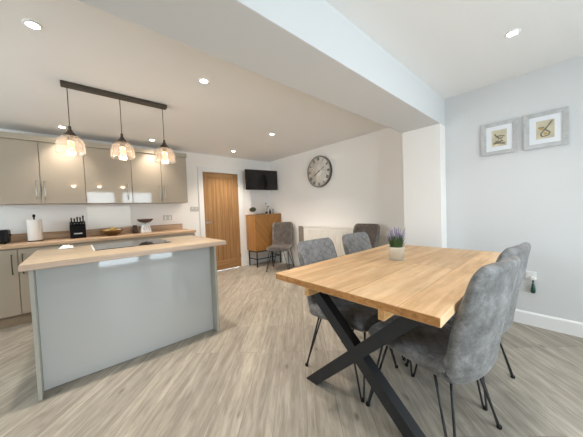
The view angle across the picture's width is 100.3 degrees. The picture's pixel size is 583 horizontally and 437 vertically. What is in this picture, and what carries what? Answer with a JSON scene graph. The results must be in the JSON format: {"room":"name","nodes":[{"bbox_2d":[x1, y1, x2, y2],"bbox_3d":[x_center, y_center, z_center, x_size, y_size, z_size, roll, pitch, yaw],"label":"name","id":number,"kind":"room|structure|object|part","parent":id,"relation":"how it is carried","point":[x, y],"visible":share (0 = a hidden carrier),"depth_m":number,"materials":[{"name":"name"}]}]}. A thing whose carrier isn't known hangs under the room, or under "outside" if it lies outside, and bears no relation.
{"room":"dining room","nodes":[
{"label":"dining room","id":0,"kind":"room"},
{"bbox_2d":[0,129,271,265],"bbox_3d":[-2.796,-0.010,3.811,6.312,2.323,0.120,-4,3,-41],"label":"wall","id":1,"kind":"structure","parent":0,"point":[54,218],"depth_m":4.22,"materials":[{"name":"white paint"}]},
{"bbox_2d":[0,138,85,204],"bbox_3d":[-3.214,-0.565,3.111,0.856,0.765,0.367,-4,3,-41],"label":"upper cabinet","id":2,"kind":"object","parent":1,"relation":"attached to","point":[31,172],"visible":1,"depth_m":3.01,"materials":[{"name":"beige"}]},
{"bbox_3d":[-3.282,-0.554,2.869,0.428,0.761,0.020,-4,3,-41],"label":"door","id":3,"kind":"part","parent":2,"relation":"part of","materials":[{"name":"beige"}]},
{"bbox_3d":[-2.962,-0.576,3.154,0.416,0.761,0.020,-4,3,-41],"label":"door","id":4,"kind":"part","parent":2,"relation":"part of","materials":[{"name":"beige"}]},
{"bbox_2d":[0,131,186,157],"bbox_3d":[-2.733,-1.019,3.553,2.210,0.068,0.340,-4,3,-41],"label":"trim","id":5,"kind":"structure","parent":2,"relation":"on","point":[9,135],"depth_m":3.26,"materials":[{"name":"beige"}]},
{"bbox_2d":[83,147,132,203],"bbox_3d":[-2.693,-0.602,3.573,0.535,0.765,0.367,-4,3,-41],"label":"upper cabinet","id":6,"kind":"object","parent":1,"relation":"attached to","point":[108,180],"visible":1,"depth_m":3.45,"materials":[{"name":"beige"}]},
{"bbox_2d":[87,206,130,228],"bbox_3d":[-2.785,-0.022,3.732,0.535,0.334,0.009,-4,3,-41],"label":"backsplash","id":7,"kind":"structure","parent":1,"relation":"attached to","point":[98,217],"depth_m":3.71,"materials":[{"name":"white glass"}]},
{"bbox_2d":[130,152,187,203],"bbox_3d":[-2.192,-0.637,4.018,0.803,0.765,0.367,-4,3,-41],"label":"upper cabinet","id":8,"kind":"object","parent":1,"relation":"attached to","point":[161,181],"visible":0.99,"depth_m":3.88,"materials":[{"name":"beige"}]},
{"bbox_3d":[-2.251,-0.626,3.784,0.398,0.761,0.020,-4,3,-41],"label":"door","id":9,"kind":"part","parent":8,"relation":"part of","materials":[{"name":"beige"}]},
{"bbox_3d":[-1.950,-0.647,4.050,0.393,0.761,0.020,-4,3,-41],"label":"door","id":10,"kind":"part","parent":8,"relation":"part of","materials":[{"name":"beige"}]},
{"bbox_2d":[163,215,171,219],"bbox_3d":[-2.176,-0.017,4.272,0.146,0.086,0.012,-4,3,-41],"label":"wall socket","id":11,"kind":"object","parent":1,"relation":"attached to","point":[165,217],"visible":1,"depth_m":4.27,"materials":[{"name":"grey plastic"}]},
{"bbox_2d":[190,207,198,210],"bbox_3d":[-1.826,-0.178,4.581,0.150,0.086,0.012,-4,3,-41],"label":"light switch","id":12,"kind":"object","parent":1,"relation":"attached to","point":[191,208],"visible":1,"depth_m":4.58,"materials":[{"name":"grey plastic"}]},
{"bbox_2d":[202,172,240,270],"bbox_3d":[-1.388,0.064,4.961,0.762,1.971,0.100,-4,3,-41],"label":"door","id":13,"kind":"structure","parent":1,"relation":"in","point":[220,190],"depth_m":4.99,"materials":[{"name":"brown wood"}]},
{"bbox_3d":[-1.440,-0.864,4.940,0.560,0.112,0.010,-4,3,-41],"label":"rail","id":14,"kind":"part","parent":13,"relation":"part of","materials":[{"name":"brown wood"}]},
{"bbox_3d":[-1.371,0.952,5.006,0.560,0.192,0.010,-4,3,-41],"label":"rail","id":15,"kind":"part","parent":13,"relation":"part of","materials":[{"name":"brown wood"}]},
{"bbox_2d":[197,166,246,265],"bbox_3d":[-1.385,0.018,4.970,0.980,2.077,0.018,-4,3,-41],"label":"trim","id":16,"kind":"structure","parent":1,"relation":"attached to","point":[200,169],"depth_m":5.12,"materials":[{"name":"white"}]},
{"bbox_2d":[247,255,271,264],"bbox_3d":[-0.717,0.948,5.566,0.705,0.126,0.016,-4,3,-41],"label":"baseboard","id":17,"kind":"structure","parent":1,"relation":"attached to","point":[252,261],"depth_m":5.54,"materials":[{"name":"white"}]},
{"bbox_2d":[245,169,277,189],"bbox_3d":[-0.690,-0.836,5.347,0.753,0.425,0.214,-3,2,-32],"label":"television","id":18,"kind":"object","parent":1,"relation":"attached to","point":[254,179],"visible":1,"depth_m":5.24,"materials":[{"name":"black plastic"}]},
{"bbox_2d":[0,0,388,161],"bbox_3d":[-1.738,-1.226,2.522,6.312,0.120,3.447,-4,3,-41],"label":"ceiling","id":19,"kind":"structure","parent":0,"point":[238,109],"depth_m":2.30,"materials":[{"name":"white paint"}]},
{"bbox_2d":[22,19,42,30],"bbox_3d":[-1.513,-1.131,1.421,0.086,0.006,0.086,-4,3,-41],"label":"recessed light","id":20,"kind":"object","parent":19,"relation":"in","point":[29,23],"visible":1,"depth_m":1.42,"materials":[{"name":"white"}]},
{"bbox_2d":[55,80,175,162],"bbox_3d":[-1.607,-0.866,2.295,0.930,0.590,0.200,-4,3,-41],"label":"pendant light","id":21,"kind":"object","parent":19,"relation":"hanging from","point":[69,133],"visible":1,"depth_m":2.24,"materials":[{"name":"brown metal"}]},
{"bbox_3d":[-1.883,-0.943,2.050,0.005,0.327,0.005,-1,2,26],"label":"cord","id":22,"kind":"part","parent":21,"relation":"part of","materials":[{"name":"brown metal"}]},
{"bbox_3d":[-1.871,-0.625,2.061,0.200,0.146,0.200,-4,3,-41],"label":"lamp shade","id":23,"kind":"part","parent":21,"relation":"part of","materials":[{"name":"clear glass"}]},
{"bbox_3d":[-1.871,-0.625,2.061,0.042,0.073,0.042,-4,3,-41],"label":"bulb","id":24,"kind":"part","parent":21,"relation":"part of","materials":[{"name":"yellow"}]},
{"bbox_3d":[-1.598,-0.644,2.303,0.042,0.073,0.042,-4,3,-41],"label":"bulb","id":25,"kind":"part","parent":21,"relation":"part of","materials":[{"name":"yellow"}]},
{"bbox_3d":[-1.599,-0.644,2.303,0.200,0.146,0.200,-4,3,-41],"label":"lamp shade","id":26,"kind":"part","parent":21,"relation":"part of","materials":[{"name":"clear glass"}]},
{"bbox_2d":[199,78,208,83],"bbox_3d":[-0.755,-1.184,2.094,0.086,0.006,0.086,-4,3,-41],"label":"recessed light","id":27,"kind":"object","parent":19,"relation":"in","point":[201,80],"visible":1,"depth_m":2.09,"materials":[{"name":"white"}]},
{"bbox_2d":[78,0,444,132],"bbox_3d":[-0.455,-1.115,1.084,6.312,0.421,0.409,-4,3,-41],"label":"ceiling beam","id":28,"kind":"structure","parent":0,"point":[309,47],"depth_m":1.40,"materials":[{"name":"white paint"}]},
{"bbox_2d":[0,260,582,436],"bbox_3d":[-0.539,1.208,1.361,6.312,0.100,6.786,-4,3,-41],"label":"floor","id":29,"kind":"structure","parent":0,"point":[247,378],"depth_m":1.61,"materials":[{"name":"beige laminate"}]},
{"bbox_2d":[0,248,21,318],"bbox_3d":[-3.395,0.719,2.777,0.450,0.748,0.633,-4,3,-41],"label":"base cabinet","id":30,"kind":"object","parent":29,"relation":"on","point":[10,290],"visible":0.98,"depth_m":2.67,"materials":[{"name":"beige"}]},
{"bbox_2d":[0,229,195,249],"bbox_3d":[-2.686,0.272,3.420,2.450,0.040,0.610,-4,3,-41],"label":"countertop","id":31,"kind":"structure","parent":30,"relation":"on","point":[47,242],"depth_m":3.18,"materials":[{"name":"brown wood"}]},
{"bbox_2d":[0,229,11,243],"bbox_3d":[-3.469,0.220,2.832,0.275,0.167,0.180,-4,3,-41],"label":"toaster","id":32,"kind":"object","parent":31,"relation":"on","point":[5,235],"visible":0.95,"depth_m":2.83,"materials":[{"name":"black plastic"}]},
{"bbox_2d":[27,214,43,241],"bbox_3d":[-3.237,0.116,3.064,0.144,0.340,0.144,-4,3,-41],"label":"holder","id":33,"kind":"object","parent":31,"relation":"on","point":[33,215],"visible":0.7,"depth_m":3.05,"materials":[{"name":"black plastic"}]},
{"bbox_2d":[26,219,42,240],"bbox_3d":[-3.236,0.144,3.065,0.136,0.260,0.136,-4,3,-41],"label":"roll","id":34,"kind":"object","parent":33,"relation":"on","point":[34,227],"visible":0.94,"depth_m":3.02,"materials":[{"name":"white paper"}]},
{"bbox_2d":[69,221,85,238],"bbox_3d":[-2.922,0.154,3.326,0.164,0.220,0.155,-4,3,-41],"label":"knife block","id":35,"kind":"object","parent":31,"relation":"on","point":[78,230],"visible":0.96,"depth_m":3.28,"materials":[{"name":"black plastic"}]},
{"bbox_2d":[11,224,182,241],"bbox_3d":[-2.895,0.203,3.628,2.420,0.098,0.019,-4,3,-41],"label":"upstand","id":36,"kind":"object","parent":31,"relation":"on","point":[89,232],"visible":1,"depth_m":3.57,"materials":[{"name":"brown wood"}]},
{"bbox_2d":[100,229,123,235],"bbox_3d":[-2.603,0.206,3.533,0.284,0.078,0.284,-4,3,-41],"label":"fruit bowl","id":37,"kind":"object","parent":31,"relation":"on","point":[112,232],"visible":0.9,"depth_m":3.46,"materials":[{"name":"orange wood"}]},
{"bbox_2d":[132,225,137,232],"bbox_3d":[-2.427,0.167,3.769,0.072,0.125,0.072,-4,3,-41],"label":"storage jar","id":38,"kind":"object","parent":31,"relation":"on","point":[134,228],"visible":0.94,"depth_m":3.74,"materials":[{"name":"brown glass"}]},
{"bbox_2d":[137,219,152,232],"bbox_3d":[-2.304,0.115,3.838,0.224,0.215,0.224,-4,3,-41],"label":"kitchen scale","id":39,"kind":"object","parent":31,"relation":"on","point":[145,228],"visible":1,"depth_m":3.79,"materials":[{"name":"white plastic"}]},
{"bbox_2d":[0,312,31,328],"bbox_3d":[-2.490,1.102,3.265,2.410,0.119,0.015,-4,3,-41],"label":"trim","id":40,"kind":"structure","parent":29,"relation":"on","point":[21,319],"depth_m":2.72,"materials":[{"name":"beige wood"}]},
{"bbox_2d":[17,244,72,313],"bbox_3d":[-3.055,0.695,3.079,0.456,0.748,0.633,-4,3,-41],"label":"base cabinet","id":41,"kind":"object","parent":29,"relation":"on","point":[23,253],"visible":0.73,"depth_m":2.75,"materials":[{"name":"beige"}]},
{"bbox_2d":[72,239,125,246],"bbox_3d":[-2.679,0.669,3.413,0.548,0.748,0.631,-4,3,-41],"label":"base cabinet","id":42,"kind":"object","parent":29,"relation":"on","point":[117,240],"visible":0.11,"depth_m":3.18,"materials":[{"name":"beige"}]},
{"bbox_2d":[28,246,219,400],"bbox_3d":[-1.473,0.724,2.295,1.255,0.869,0.836,-4,3,-41],"label":"kitchen island","id":43,"kind":"object","parent":29,"relation":"on","point":[88,318],"visible":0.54,"depth_m":1.94,"materials":[{"name":"grey laminate"}]},
{"bbox_3d":[-1.922,0.756,1.873,0.020,0.869,0.800,-4,3,-41],"label":"panel","id":44,"kind":"part","parent":43,"relation":"part of","materials":[{"name":"grey laminate"}]},
{"bbox_2d":[18,235,225,271],"bbox_3d":[-1.453,0.268,2.263,1.353,0.040,0.946,-4,3,-41],"label":"island countertop","id":45,"kind":"structure","parent":43,"relation":"on","point":[46,258],"depth_m":1.91,"materials":[{"name":"brown wood"}]},
{"bbox_2d":[59,244,74,248],"bbox_3d":[-2.037,0.252,2.204,0.106,0.037,0.099,-3,2,-24],"label":"cloth","id":46,"kind":"object","parent":45,"relation":"on","point":[65,246],"visible":1,"depth_m":2.18,"materials":[{"name":"white fabric"}]},
{"bbox_2d":[91,238,170,250],"bbox_3d":[-1.568,0.245,2.379,0.596,0.006,0.520,-4,3,-41],"label":"induction hob","id":47,"kind":"object","parent":45,"relation":"in","point":[95,247],"visible":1,"depth_m":2.32,"materials":[{"name":"black glass"}]},
{"bbox_3d":[-1.000,0.691,2.691,0.020,0.869,0.800,-4,3,-41],"label":"panel","id":48,"kind":"part","parent":43,"relation":"part of","materials":[{"name":"grey laminate"}]},
{"bbox_2d":[125,235,164,240],"bbox_3d":[-2.286,0.641,3.760,0.498,0.748,0.633,-4,3,-41],"label":"base cabinet","id":49,"kind":"object","parent":29,"relation":"on","point":[161,236],"visible":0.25,"depth_m":3.53,"materials":[{"name":"beige"}]},
{"bbox_2d":[165,233,194,237],"bbox_3d":[-1.929,0.616,4.077,0.453,0.748,0.633,-4,3,-41],"label":"base cabinet","id":50,"kind":"object","parent":29,"relation":"on","point":[184,234],"visible":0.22,"depth_m":3.85,"materials":[{"name":"beige"}]},
{"bbox_2d":[246,213,280,267],"bbox_3d":[-0.599,0.456,5.406,0.692,1.112,0.362,-4,3,-41],"label":"cabinet","id":51,"kind":"object","parent":29,"relation":"on","point":[258,226],"visible":0.77,"depth_m":5.19,"materials":[{"name":"brown wood"}]},
{"bbox_2d":[249,207,255,214],"bbox_3d":[-0.826,-0.164,5.200,0.144,0.157,0.140,-2,2,7],"label":"potted topiary","id":52,"kind":"object","parent":51,"relation":"on","point":[252,209],"visible":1,"depth_m":5.17,"materials":[{"name":"green plant"}]},
{"bbox_3d":[-0.621,0.306,5.159,0.340,0.747,0.018,-4,3,-41],"label":"door","id":53,"kind":"part","parent":51,"relation":"part of","materials":[{"name":"brown wood"}]},
{"bbox_3d":[-0.588,0.762,5.418,0.644,0.179,0.320,-4,3,-41],"label":"stand frame","id":54,"kind":"part","parent":51,"relation":"part of","materials":[{"name":"black metal"}]},
{"bbox_3d":[-0.364,0.288,5.386,0.340,0.747,0.018,-4,3,-41],"label":"door","id":55,"kind":"part","parent":51,"relation":"part of","materials":[{"name":"brown wood"}]},
{"bbox_2d":[266,222,294,271],"bbox_3d":[-0.220,0.550,4.916,0.474,0.931,0.613,-2,2,11],"label":"dining chair","id":56,"kind":"object","parent":29,"relation":"on","point":[282,232],"visible":0.99,"depth_m":5.07,"materials":[{"name":"grey fabric"}]},
{"bbox_3d":[-0.230,0.591,4.863,0.448,0.132,0.498,-2,2,11],"label":"seat","id":57,"kind":"part","parent":56,"relation":"part of","materials":[{"name":"grey fabric"}]},
{"bbox_3d":[-0.186,0.358,5.116,0.448,0.565,0.191,-2,2,11],"label":"backrest","id":58,"kind":"part","parent":56,"relation":"part of","materials":[{"name":"grey fabric"}]},
{"bbox_2d":[298,226,303,241],"bbox_3d":[0.213,0.575,5.002,0.022,0.842,0.140,-4,3,-41],"label":"board","id":59,"kind":"object","parent":29,"relation":"on","point":[301,230],"visible":0.45,"depth_m":4.98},
{"bbox_2d":[297,237,397,402],"bbox_3d":[0.390,0.639,1.837,0.474,0.931,0.613,-4,3,-41],"label":"dining chair","id":60,"kind":"object","parent":29,"relation":"on","point":[359,317],"visible":0.56,"depth_m":1.79,"materials":[{"name":"grey fabric"}]},
{"bbox_3d":[0.175,0.914,1.846,0.133,0.397,0.097,-1,2,24],"label":"leg","id":61,"kind":"part","parent":60,"relation":"part of","materials":[{"name":"black metal"}]},
{"bbox_3d":[0.243,0.456,1.988,0.448,0.565,0.191,-4,3,-41],"label":"backrest","id":62,"kind":"part","parent":60,"relation":"part of","materials":[{"name":"grey fabric"}]},
{"bbox_3d":[0.428,0.677,1.797,0.448,0.132,0.498,-4,3,-41],"label":"seat","id":63,"kind":"part","parent":60,"relation":"part of","materials":[{"name":"grey fabric"}]},
{"bbox_3d":[0.426,0.898,1.533,0.126,0.431,0.133,-2,2,3],"label":"leg","id":64,"kind":"part","parent":60,"relation":"part of","materials":[{"name":"black metal"}]},
{"bbox_3d":[0.707,0.879,1.782,0.133,0.431,0.125,-2,2,3],"label":"leg","id":65,"kind":"part","parent":60,"relation":"part of","materials":[{"name":"black metal"}]},
{"bbox_2d":[339,223,379,256],"bbox_3d":[0.960,0.556,3.526,0.613,0.931,0.474,-4,3,-41],"label":"dining chair","id":66,"kind":"object","parent":29,"relation":"on","point":[373,230],"visible":0.21,"depth_m":3.58,"materials":[{"name":"grey fabric"}]},
{"bbox_3d":[1.111,0.362,3.659,0.191,0.565,0.448,-4,3,-41],"label":"backrest","id":67,"kind":"part","parent":66,"relation":"part of","materials":[{"name":"grey fabric"}]},
{"bbox_2d":[342,232,405,360],"bbox_3d":[0.819,0.609,2.218,0.474,0.931,0.613,-4,3,-41],"label":"dining chair","id":68,"kind":"object","parent":29,"relation":"on","point":[359,241],"visible":0.29,"depth_m":2.35,"materials":[{"name":"grey fabric"}]},
{"bbox_3d":[0.673,0.426,2.369,0.448,0.565,0.191,-4,3,-41],"label":"backrest","id":69,"kind":"part","parent":68,"relation":"part of","materials":[{"name":"grey fabric"}]},
{"bbox_2d":[276,244,500,436],"bbox_3d":[0.844,0.706,1.824,1.638,0.765,0.985,-4,3,-42],"label":"dining table","id":70,"kind":"object","parent":29,"relation":"on","point":[429,286],"visible":0.8,"depth_m":1.38,"materials":[{"name":"brown wood"}]},
{"bbox_3d":[0.381,0.786,1.421,0.066,0.668,0.798,-4,3,-42],"label":"leg","id":71,"kind":"part","parent":70,"relation":"part of","materials":[{"name":"black metal"}]},
{"bbox_3d":[0.394,0.786,1.406,0.064,0.668,0.798,-4,3,-42],"label":"leg","id":72,"kind":"part","parent":70,"relation":"part of","materials":[{"name":"black metal"}]},
{"bbox_2d":[386,227,405,260],"bbox_3d":[0.814,0.192,1.893,0.152,0.256,0.158,-2,2,16],"label":"lavender","id":73,"kind":"object","parent":70,"relation":"on","point":[396,250],"visible":1,"depth_m":1.86,"materials":[{"name":"beige ceramic"}]},
{"bbox_2d":[388,246,404,258],"bbox_3d":[0.819,0.263,1.897,0.122,0.090,0.122,-4,3,-41],"label":"pot","id":74,"kind":"object","parent":70,"relation":"on","point":[395,252],"depth_m":1.85,"materials":[{"name":"beige ceramic"}]},
{"bbox_2d":[366,256,520,436],"bbox_3d":[0.784,0.644,1.301,0.474,0.931,0.613,-3,2,-31],"label":"dining chair","id":75,"kind":"object","parent":29,"relation":"on","point":[463,352],"visible":0.82,"depth_m":1.05,"materials":[{"name":"grey fabric"}]},
{"bbox_3d":[0.502,0.899,1.429,0.133,0.431,0.125,-2,2,14],"label":"leg","id":76,"kind":"part","parent":75,"relation":"part of","materials":[{"name":"black metal"}]},
{"bbox_3d":[0.757,0.681,1.350,0.448,0.132,0.498,-3,2,-31],"label":"seat","id":77,"kind":"part","parent":75,"relation":"part of","materials":[{"name":"grey fabric"}]},
{"bbox_3d":[0.824,0.880,1.623,0.126,0.431,0.133,-2,2,14],"label":"leg","id":78,"kind":"part","parent":75,"relation":"part of","materials":[{"name":"black metal"}]},
{"bbox_3d":[0.726,0.920,1.096,0.097,0.397,0.133,-2,2,-7],"label":"leg","id":79,"kind":"part","parent":75,"relation":"part of","materials":[{"name":"black metal"}]},
{"bbox_3d":[0.886,0.463,1.113,0.448,0.565,0.191,-3,2,-31],"label":"backrest","id":80,"kind":"part","parent":75,"relation":"part of","materials":[{"name":"grey fabric"}]},
{"bbox_3d":[1.015,0.903,1.270,0.133,0.397,0.097,-1,3,35],"label":"leg","id":81,"kind":"part","parent":75,"relation":"part of","materials":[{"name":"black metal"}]},
{"bbox_2d":[405,242,530,410],"bbox_3d":[1.182,0.616,1.653,0.474,0.931,0.613,-3,2,-33],"label":"dining chair","id":82,"kind":"object","parent":29,"relation":"on","point":[522,251],"visible":0.22,"depth_m":1.41,"materials":[{"name":"grey fabric"}]},
{"bbox_3d":[1.154,0.653,1.702,0.448,0.132,0.498,-3,2,-33],"label":"seat","id":83,"kind":"part","parent":82,"relation":"part of","materials":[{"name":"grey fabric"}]},
{"bbox_3d":[1.130,0.892,1.447,0.097,0.397,0.133,-2,2,-8],"label":"leg","id":84,"kind":"part","parent":82,"relation":"part of","materials":[{"name":"black metal"}]},
{"bbox_3d":[1.414,0.875,1.628,0.133,0.397,0.097,-1,2,33],"label":"leg","id":85,"kind":"part","parent":82,"relation":"part of","materials":[{"name":"black metal"}]},
{"bbox_3d":[1.289,0.435,1.469,0.448,0.565,0.191,-3,2,-33],"label":"backrest","id":86,"kind":"part","parent":82,"relation":"part of","materials":[{"name":"grey fabric"}]},
{"bbox_2d":[269,128,404,259],"bbox_3d":[0.661,-0.168,4.573,0.120,2.323,3.326,-4,3,-41],"label":"wall","id":87,"kind":"structure","parent":0,"point":[365,185],"depth_m":4.10,"materials":[{"name":"white paint"}]},
{"bbox_2d":[273,255,299,265],"bbox_3d":[0.651,0.933,4.567,0.016,0.126,3.326,-4,3,-41],"label":"baseboard","id":88,"kind":"structure","parent":87,"relation":"attached to","point":[296,261],"depth_m":5.41,"materials":[{"name":"white"}]},
{"bbox_2d":[307,156,331,186],"bbox_3d":[0.517,-0.877,4.548,0.051,0.584,0.584,-4,3,-41],"label":"wall clock","id":89,"kind":"object","parent":87,"relation":"attached to","point":[319,171],"visible":1,"depth_m":4.52,"materials":[{"name":"grey"}]},
{"bbox_2d":[303,226,353,256],"bbox_3d":[0.733,0.574,4.379,0.106,0.851,1.481,-4,3,-41],"label":"radiator","id":90,"kind":"object","parent":87,"relation":"attached to","point":[335,234],"visible":0.42,"depth_m":4.32,"materials":[{"name":"white metal"}]},
{"bbox_2d":[303,226,353,228],"bbox_3d":[0.727,0.160,4.335,0.082,0.021,1.424,-4,3,-41],"label":"grille","id":91,"kind":"object","parent":90,"relation":"attached to","point":[304,227],"depth_m":4.45,"materials":[{"name":"white metal"}]},
{"bbox_2d":[402,123,446,247],"bbox_3d":[1.736,-0.023,3.030,0.572,2.066,0.409,-4,3,-41],"label":"wall pier","id":92,"kind":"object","parent":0,"point":[424,156],"visible":0.42,"depth_m":2.80,"materials":[{"name":"white paint"}]},
{"bbox_2d":[325,0,582,98],"bbox_3d":[0.541,-1.254,-0.264,6.030,0.120,2.932,-4,3,-41],"label":"ceiling","id":93,"kind":"structure","parent":0,"point":[455,47],"depth_m":1.71,"materials":[{"name":"white paint"}]},
{"bbox_2d":[504,28,520,37],"bbox_3d":[1.553,-1.301,1.708,0.086,0.006,0.086,-4,3,-41],"label":"recessed light","id":94,"kind":"object","parent":93,"relation":"in","point":[513,32],"visible":1,"depth_m":1.70,"materials":[{"name":"white"}]},
{"bbox_2d":[445,55,582,322],"bbox_3d":[2.757,-0.167,1.783,0.120,2.367,2.811,-4,3,-41],"label":"wall","id":95,"kind":"structure","parent":0,"point":[499,202],"depth_m":2.29,"materials":[{"name":"white paint"}]},
{"bbox_2d":[482,117,517,156],"bbox_3d":[2.060,-0.799,2.412,0.021,0.316,0.273,-4,3,-41],"label":"framed picture","id":96,"kind":"object","parent":95,"relation":"attached to","point":[501,137],"visible":1,"depth_m":2.40,"materials":[{"name":"grey wood"}]},
{"bbox_2d":[492,128,506,146],"bbox_3d":[2.062,-0.799,2.413,0.001,0.160,0.114,-4,3,-41],"label":"print","id":97,"kind":"object","parent":96,"relation":"attached to","point":[499,135],"depth_m":2.41},
{"bbox_2d":[526,271,535,278],"bbox_3d":[2.264,0.538,2.295,0.012,0.074,0.068,-4,3,-41],"label":"wall socket","id":98,"kind":"object","parent":95,"relation":"attached to","point":[529,274],"visible":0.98,"depth_m":2.30,"materials":[{"name":"white plastic"}]},
{"bbox_2d":[531,277,535,292],"bbox_3d":[2.259,0.624,2.272,0.034,0.150,0.034,-4,3,-41],"label":"plug","id":99,"kind":"object","parent":98,"relation":"attached to","point":[533,289],"visible":1,"depth_m":2.27,"materials":[{"name":"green plastic"}]},
{"bbox_2d":[531,282,535,292],"bbox_3d":[2.259,0.644,2.273,0.034,0.108,0.034,-4,3,-41],"label":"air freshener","id":100,"kind":"object","parent":99,"relation":"on","point":[533,289],"depth_m":2.26,"materials":[{"name":"teal plastic"}]},
{"bbox_2d":[524,106,568,149],"bbox_3d":[2.270,-0.798,2.175,0.021,0.316,0.276,-4,3,-41],"label":"framed picture","id":101,"kind":"object","parent":95,"relation":"attached to","point":[548,128],"visible":1,"depth_m":2.17,"materials":[{"name":"silver metal"}]},
{"bbox_2d":[536,118,554,139],"bbox_3d":[2.272,-0.798,2.177,0.001,0.160,0.114,-4,3,-41],"label":"print","id":102,"kind":"object","parent":101,"relation":"attached to","point":[545,127],"depth_m":2.17,"materials":[{"name":"brown paper"}]},
{"bbox_2d":[513,309,582,337],"bbox_3d":[2.748,0.956,1.779,0.016,0.126,2.811,-4,3,-41],"label":"baseboard","id":103,"kind":"structure","parent":95,"relation":"attached to","point":[574,328],"depth_m":2.21,"materials":[{"name":"white"}]}
]}

